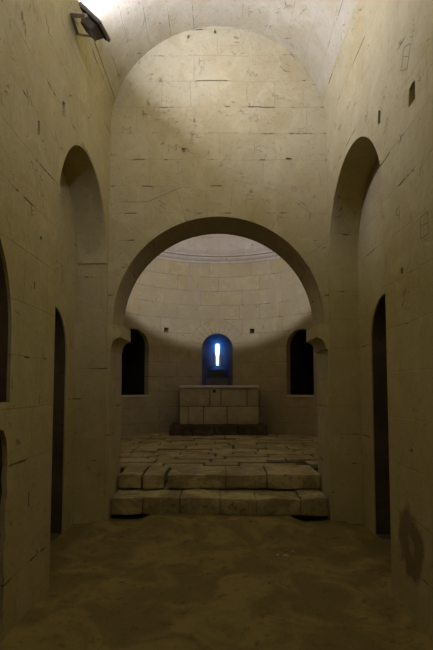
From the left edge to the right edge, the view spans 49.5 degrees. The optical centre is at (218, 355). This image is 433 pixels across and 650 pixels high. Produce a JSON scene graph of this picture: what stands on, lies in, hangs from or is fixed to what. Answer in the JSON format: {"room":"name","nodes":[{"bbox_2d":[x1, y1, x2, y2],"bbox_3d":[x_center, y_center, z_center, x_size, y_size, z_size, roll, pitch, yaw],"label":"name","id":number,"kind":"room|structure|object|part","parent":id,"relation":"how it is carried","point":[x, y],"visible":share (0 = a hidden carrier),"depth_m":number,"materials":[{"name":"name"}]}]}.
{"room":"church","nodes":[
{"label":"church","id":0,"kind":"room"},
{"bbox_2d":[0,0,109,641],"bbox_3d":[-2.364,-0.537,1.336,2.072,5.040,8.600,0,-4,0],"label":"wall","id":1,"kind":"structure","parent":0,"point":[49,103],"depth_m":3.51,"materials":[{"name":"beige stone"}]},
{"bbox_2d":[0,438,2,535],"bbox_3d":[-1.990,1.132,2.487,1.260,1.453,0.899,0,-4,0],"label":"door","id":2,"kind":"structure","parent":1,"relation":"in","point":[1,462],"depth_m":2.95,"materials":[{"name":"black"}]},
{"bbox_2d":[0,253,7,401],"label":"window","id":3,"kind":"structure","parent":1,"relation":"in","point":[3,291],"depth_m":3.00,"materials":[{"name":"black"}]},
{"bbox_2d":[50,308,64,540],"bbox_3d":[-2.433,0.688,4.696,1.475,2.416,0.912,0,-4,0],"label":"door","id":4,"kind":"structure","parent":1,"relation":"in","point":[59,349],"depth_m":5.14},
{"bbox_2d":[58,143,106,263],"bbox_3d":[-1.512,-1.608,4.778,0.356,0.920,1.735,0,-4,0],"label":"arch","id":5,"kind":"object","parent":1,"relation":"attached to","point":[78,169],"depth_m":5.41,"materials":[{"name":"stone"}]},
{"bbox_2d":[107,324,130,352],"bbox_3d":[-1.253,-0.204,5.958,0.154,0.295,0.674,0,-4,0],"label":"trim","id":6,"kind":"structure","parent":1,"relation":"attached to","point":[118,336],"depth_m":5.67,"materials":[{"name":"stone"}]},
{"bbox_2d":[0,509,432,649],"bbox_3d":[0.000,1.664,1.524,3.900,0.111,9.350,0,-4,0],"label":"floor","id":7,"kind":"structure","parent":0,"point":[168,581],"depth_m":3.68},
{"bbox_2d":[111,481,327,515],"bbox_3d":[0.009,1.810,6.009,2.570,0.225,0.996,0,-4,0],"label":"stone step","id":8,"kind":"structure","parent":7,"relation":"on","point":[127,501],"depth_m":5.54,"materials":[{"name":"beige stone"}]},
{"bbox_2d":[118,465,319,488],"bbox_3d":[0.011,1.621,6.289,2.576,0.198,0.704,0,-4,0],"label":"stone step","id":9,"kind":"structure","parent":8,"relation":"on","point":[294,476],"depth_m":5.97,"materials":[{"name":"beige stone"}]},
{"bbox_2d":[105,26,331,520],"bbox_3d":[0.000,-1.324,6.024,6.800,7.200,0.662,0,-4,0],"label":"wall","id":10,"kind":"structure","parent":0,"point":[215,129],"depth_m":5.78,"materials":[{"name":"beige stone"}]},
{"bbox_2d":[56,0,380,127],"bbox_3d":[0.000,-4.130,1.562,6.800,2.160,8.600,0,-4,0],"label":"ceiling","id":11,"kind":"structure","parent":0,"point":[327,37],"depth_m":5.33,"materials":[{"name":"beige stone"}]},
{"bbox_2d":[70,2,110,41],"bbox_3d":[-1.174,-3.018,4.279,0.333,0.244,0.335,0,-4,0],"label":"floodlight","id":12,"kind":"object","parent":11,"relation":"attached to","point":[91,24],"visible":1,"depth_m":4.20,"materials":[{"name":"paint"}]},
{"bbox_2d":[166,234,270,254],"bbox_3d":[0.000,-4.079,9.460,5.620,2.810,5.850,0,-4,0],"label":"ceiling","id":13,"kind":"structure","parent":0,"point":[218,244],"depth_m":11.89,"materials":[{"name":"stone"}]},
{"bbox_2d":[120,432,317,481],"bbox_3d":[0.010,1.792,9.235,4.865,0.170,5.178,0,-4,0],"label":"floor","id":14,"kind":"structure","parent":0,"point":[270,447],"depth_m":8.24,"materials":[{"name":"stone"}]},
{"bbox_2d":[169,423,267,435],"bbox_3d":[0.002,1.738,11.002,2.245,0.273,0.737,0,-4,0],"label":"plinth","id":15,"kind":"object","parent":14,"relation":"on","point":[175,429],"visible":0.81,"depth_m":10.65,"materials":[{"name":"stone"}]},
{"bbox_2d":[179,385,258,423],"bbox_3d":[0.020,1.160,11.144,1.849,0.898,0.656,0,-4,0],"label":"stone altar","id":16,"kind":"object","parent":15,"relation":"on","point":[199,404],"visible":1,"depth_m":10.85,"materials":[{"name":"stone"}]},
{"bbox_2d":[121,258,317,436],"bbox_3d":[0.000,-0.073,9.829,8.100,5.180,7.090,0,-4,0],"label":"wall","id":17,"kind":"structure","parent":0,"point":[174,306],"depth_m":11.46,"materials":[{"name":"beige stone"}]},
{"bbox_2d":[121,329,147,396],"bbox_3d":[-2.366,0.188,11.159,1.175,1.566,0.812,-3,-5,38],"label":"window","id":18,"kind":"structure","parent":17,"relation":"in","point":[133,354],"depth_m":11.40,"materials":[{"name":"stone"}]},
{"bbox_3d":[-1.964,0.931,10.797,0.155,0.037,0.810,-3,-5,38],"label":"sill","id":19,"kind":"part","parent":18,"relation":"part of","materials":[{"name":"stone"}]},
{"bbox_2d":[202,334,232,384],"bbox_3d":[-0.030,0.230,12.478,0.764,1.468,1.495,0,-4,0],"label":"window","id":20,"kind":"structure","parent":17,"relation":"in","point":[212,374],"depth_m":12.31,"materials":[{"name":"stone"}]},
{"bbox_2d":[156,250,280,263],"bbox_3d":[0.000,-2.608,9.197,4.940,0.240,5.510,0,-4,0],"label":"trim","id":21,"kind":"structure","parent":17,"relation":"attached to","point":[166,255],"depth_m":11.77,"materials":[{"name":"stone"}]},
{"bbox_2d":[287,329,313,396],"bbox_3d":[2.324,0.191,11.212,1.175,1.566,0.812,3,-5,-39],"label":"window","id":22,"kind":"structure","parent":17,"relation":"in","point":[301,352],"depth_m":11.45,"materials":[{"name":"stone"}]},
{"bbox_3d":[1.929,0.934,10.841,0.155,0.037,0.810,3,-5,-39],"label":"sill","id":23,"kind":"part","parent":22,"relation":"part of","materials":[{"name":"stone"}]},
{"bbox_2d":[111,513,327,519],"bbox_3d":[0.010,2.116,6.049,2.598,0.346,0.911,0,-4,0],"label":"step","id":24,"kind":"structure","parent":0,"point":[134,516],"depth_m":5.61,"materials":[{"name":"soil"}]},
{"bbox_2d":[327,0,432,638],"bbox_3d":[2.364,-0.537,1.336,2.072,5.040,8.600,0,-4,0],"label":"wall","id":25,"kind":"structure","parent":0,"point":[380,127],"depth_m":3.61,"materials":[{"name":"beige stone"}]},
{"bbox_2d":[306,324,329,352],"bbox_3d":[1.253,-0.204,5.958,0.154,0.295,0.674,0,-4,0],"label":"trim","id":26,"kind":"structure","parent":25,"relation":"attached to","point":[318,336],"depth_m":5.68,"materials":[{"name":"stone"}]},
{"bbox_2d":[372,295,390,539],"bbox_3d":[2.433,0.634,4.669,1.475,2.521,0.922,0,-4,0],"label":"door","id":27,"kind":"structure","parent":25,"relation":"in","point":[379,350],"depth_m":5.12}
]}

